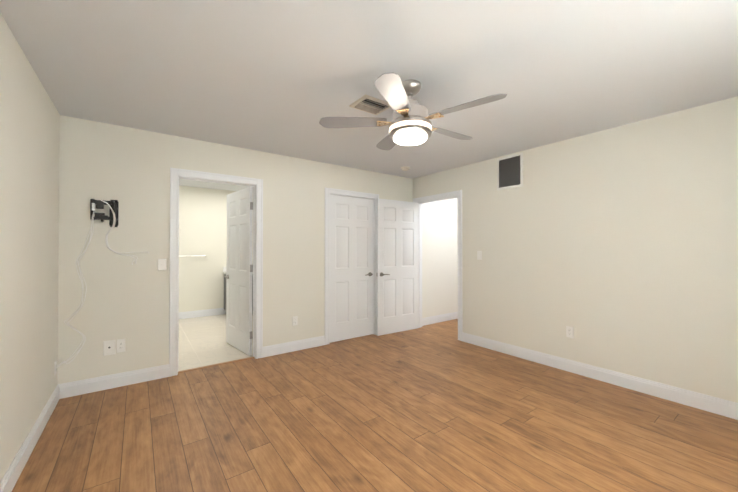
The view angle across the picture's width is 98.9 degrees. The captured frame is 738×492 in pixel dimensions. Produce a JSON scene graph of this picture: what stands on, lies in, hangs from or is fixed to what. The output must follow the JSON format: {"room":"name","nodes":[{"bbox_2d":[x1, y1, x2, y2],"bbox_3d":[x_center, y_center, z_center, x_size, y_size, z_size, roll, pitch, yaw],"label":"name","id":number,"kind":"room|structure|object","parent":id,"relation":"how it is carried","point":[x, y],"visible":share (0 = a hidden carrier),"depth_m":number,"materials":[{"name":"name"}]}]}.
{"room":"empty bedroom","nodes":[
{"label":"empty bedroom","id":0,"kind":"room"},
{"bbox_2d":[0,13,59,481],"bbox_3d":[-1.443,0.075,0.943,0.120,2.440,4.540,0,-1,-36],"label":"wall","id":1,"kind":"structure","parent":0,"point":[29,182],"depth_m":1.91,"materials":[{"name":"beige paint"}]},
{"bbox_2d":[0,383,63,491],"bbox_3d":[-1.389,1.233,0.973,0.015,0.125,4.300,0,-1,-36],"label":"baseboard","id":2,"kind":"structure","parent":1,"relation":"attached to","point":[11,476],"depth_m":1.96,"materials":[{"name":"white wood"}]},
{"bbox_2d":[54,361,56,375],"bbox_3d":[-2.594,1.011,2.613,0.009,0.110,0.050,0,-1,-36],"label":"outlet","id":3,"kind":"object","parent":1,"relation":"attached to","point":[55,368],"visible":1,"depth_m":2.60,"materials":[{"name":"white plastic"}]},
{"bbox_2d":[178,314,252,370],"bbox_3d":[-2.440,1.367,4.797,1.845,0.080,2.990,0,-1,-36],"label":"floor","id":4,"kind":"structure","parent":0,"point":[202,341],"depth_m":4.24,"materials":[{"name":"tile"}]},
{"bbox_2d":[223,267,252,315],"bbox_3d":[-2.274,0.857,6.274,1.055,0.964,0.563,0,-1,-36],"label":"vanity cabinet","id":5,"kind":"object","parent":4,"relation":"on","point":[224,270],"visible":0.12,"depth_m":6.05,"materials":[{"name":"grey paint"}]},
{"bbox_2d":[179,186,252,311],"bbox_3d":[-2.956,0.118,6.208,2.430,2.440,0.120,0,-1,-36],"label":"wall","id":6,"kind":"structure","parent":0,"point":[202,221],"depth_m":5.98,"materials":[{"name":"paint"}]},
{"bbox_2d":[179,308,224,318],"bbox_3d":[-2.916,1.275,6.144,2.370,0.125,0.015,0,-1,-36],"label":"baseboard","id":7,"kind":"structure","parent":6,"relation":"attached to","point":[200,313],"depth_m":5.95,"materials":[{"name":"white wood"}]},
{"bbox_2d":[58,115,457,383],"bbox_3d":[-0.456,0.103,4.390,5.550,2.440,0.150,0,-1,-36],"label":"wall","id":8,"kind":"structure","parent":0,"point":[128,168],"depth_m":3.13,"materials":[{"name":"beige paint"}]},
{"bbox_2d":[57,199,148,367],"bbox_3d":[-2.371,0.298,2.855,0.629,1.452,0.119,0,-1,-36],"label":"cable","id":9,"kind":"object","parent":8,"relation":"attached to","point":[112,218],"visible":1,"depth_m":2.81,"materials":[{"name":"plastic"}]},
{"bbox_2d":[103,340,115,355],"bbox_3d":[-2.387,0.937,2.901,0.088,0.134,0.014,0,-1,-36],"label":"outlet plate","id":10,"kind":"object","parent":8,"relation":"attached to","point":[109,347],"visible":1,"depth_m":2.90,"materials":[{"name":"white plastic"}]},
{"bbox_2d":[64,364,168,397],"bbox_3d":[-2.324,1.249,2.944,0.779,0.125,0.015,0,-1,-36],"label":"baseboard","id":11,"kind":"structure","parent":8,"relation":"attached to","point":[85,386],"depth_m":2.92,"materials":[{"name":"white wood"}]},
{"bbox_2d":[116,339,125,352],"bbox_3d":[-2.321,0.933,2.953,0.066,0.122,0.009,0,-1,-36],"label":"electrical outlet","id":12,"kind":"object","parent":8,"relation":"attached to","point":[120,345],"visible":1,"depth_m":2.95,"materials":[{"name":"white plastic"}]},
{"bbox_2d":[158,259,165,269],"bbox_3d":[-2.060,0.185,3.143,0.072,0.116,0.021,0,-1,-36],"label":"light switch","id":13,"kind":"object","parent":8,"relation":"attached to","point":[161,264],"visible":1,"depth_m":3.14,"materials":[{"name":"white plastic"}]},
{"bbox_2d":[169,167,262,376],"bbox_3d":[-1.674,0.263,3.513,0.932,2.106,0.156,0,-1,-36],"label":"door frame","id":14,"kind":"structure","parent":8,"relation":"attached to","point":[176,174],"depth_m":3.41,"materials":[{"name":"white wood"}]},
{"bbox_2d":[178,357,254,372],"bbox_3d":[-1.674,1.312,3.504,0.780,0.007,0.050,0,-1,-36],"label":"trim","id":15,"kind":"structure","parent":8,"relation":"attached to","point":[215,364],"depth_m":3.48,"materials":[{"name":"brown wood"}]},
{"bbox_2d":[224,187,252,355],"bbox_3d":[-1.676,0.303,4.059,0.153,2.018,0.784,0,-1,-43],"label":"bathroom door","id":16,"kind":"structure","parent":8,"relation":"in","point":[239,331],"depth_m":3.99,"materials":[{"name":"white paint"}]},
{"bbox_2d":[263,336,324,357],"bbox_3d":[-0.925,1.257,3.971,0.828,0.125,0.015,0,-1,-36],"label":"baseboard","id":17,"kind":"structure","parent":8,"relation":"attached to","point":[282,348],"depth_m":3.95,"materials":[{"name":"white wood"}]},
{"bbox_2d":[292,316,297,325],"bbox_3d":[-0.931,0.944,3.973,0.072,0.116,0.009,0,-1,-36],"label":"electrical outlet","id":18,"kind":"object","parent":8,"relation":"attached to","point":[294,320],"visible":1,"depth_m":3.97,"materials":[{"name":"white plastic"}]},
{"bbox_2d":[330,194,373,342],"bbox_3d":[-0.246,0.307,4.528,0.759,2.018,0.153,0,-1,-36],"label":"closet door","id":19,"kind":"structure","parent":8,"relation":"in","point":[351,267],"depth_m":4.50,"materials":[{"name":"white paint"}]},
{"bbox_2d":[325,187,378,344],"bbox_3d":[-0.257,0.272,4.543,0.916,2.106,0.139,0,-1,-36],"label":"door frame","id":20,"kind":"structure","parent":8,"relation":"attached to","point":[333,191],"depth_m":4.26,"materials":[{"name":"white wood"}]},
{"bbox_2d":[422,312,457,325],"bbox_3d":[1.322,1.271,5.583,1.200,0.125,0.015,0,-1,-36],"label":"baseboard","id":21,"kind":"structure","parent":8,"relation":"attached to","point":[438,318],"depth_m":5.49,"materials":[{"name":"white wood"}]},
{"bbox_2d":[0,0,737,190],"bbox_3d":[-0.024,-1.171,3.812,5.790,0.100,7.470,0,-1,-36],"label":"ceiling","id":22,"kind":"structure","parent":0,"point":[281,77],"depth_m":2.00,"materials":[{"name":"paint"}]},
{"bbox_2d":[349,94,390,114],"bbox_3d":[0.019,-1.122,2.534,0.280,0.022,0.230,0,-1,-36],"label":"ceiling vent","id":23,"kind":"object","parent":22,"relation":"in","point":[369,104],"visible":1,"depth_m":2.52,"materials":[{"name":"white metal"}]},
{"bbox_2d":[401,166,409,170],"bbox_3d":[0.516,-1.097,4.486,0.128,0.038,0.128,0,-1,-36],"label":"smoke detector","id":24,"kind":"object","parent":22,"relation":"attached to","point":[405,168],"visible":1,"depth_m":4.45,"materials":[{"name":"beige plastic"}]},
{"bbox_2d":[319,72,506,149],"bbox_3d":[0.335,-0.934,2.247,1.189,0.401,1.228,0,-1,-36],"label":"ceiling fan","id":25,"kind":"object","parent":22,"relation":"hanging from","point":[410,124],"visible":1,"depth_m":2.12,"materials":[{"name":"silver metal"}]},
{"bbox_2d":[12,319,737,491],"bbox_3d":[0.612,1.351,2.924,5.790,0.080,5.320,0,-1,-36],"label":"floor","id":26,"kind":"structure","parent":0,"point":[438,407],"depth_m":2.23,"materials":[{"name":"brown wood"}]},
{"bbox_2d":[413,96,737,402],"bbox_3d":[2.040,0.096,3.498,0.120,2.440,4.300,0,-1,-36],"label":"wall","id":27,"kind":"structure","parent":0,"point":[616,248],"depth_m":2.96,"materials":[{"name":"beige paint"}]},
{"bbox_2d":[376,198,418,335],"bbox_3d":[0.457,0.310,4.873,0.814,2.018,0.153,0,-1,-34],"label":"entry door","id":28,"kind":"structure","parent":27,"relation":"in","point":[397,276],"depth_m":4.83,"materials":[{"name":"white paint"}]},
{"bbox_2d":[413,190,462,340],"bbox_3d":[1.067,0.274,4.823,0.156,2.106,0.962,0,-1,-36],"label":"door frame","id":29,"kind":"structure","parent":27,"relation":"attached to","point":[440,197],"depth_m":4.54,"materials":[{"name":"white wood"}]},
{"bbox_2d":[477,251,481,259],"bbox_3d":[1.456,0.123,4.174,0.021,0.116,0.072,0,-1,-36],"label":"light switch","id":30,"kind":"object","parent":27,"relation":"attached to","point":[479,255],"visible":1,"depth_m":4.17,"materials":[{"name":"white plastic"}]},
{"bbox_2d":[497,152,522,189],"bbox_3d":[1.710,-0.901,3.844,0.012,0.400,0.335,0,-1,-36],"label":"air vent","id":31,"kind":"object","parent":27,"relation":"in","point":[510,171],"visible":1,"depth_m":3.84,"materials":[{"name":"black metal"}]},
{"bbox_2d":[566,326,573,337],"bbox_3d":[2.100,0.900,3.301,0.009,0.116,0.072,0,-1,-36],"label":"outlet","id":32,"kind":"object","parent":27,"relation":"attached to","point":[569,331],"visible":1,"depth_m":3.30,"materials":[{"name":"white plastic"}]},
{"bbox_2d":[462,332,737,419],"bbox_3d":[2.269,1.250,3.064,0.015,0.125,3.284,0,-1,-36],"label":"baseboard","id":33,"kind":"structure","parent":27,"relation":"attached to","point":[718,406],"depth_m":2.95,"materials":[{"name":"white wood"}]}
]}

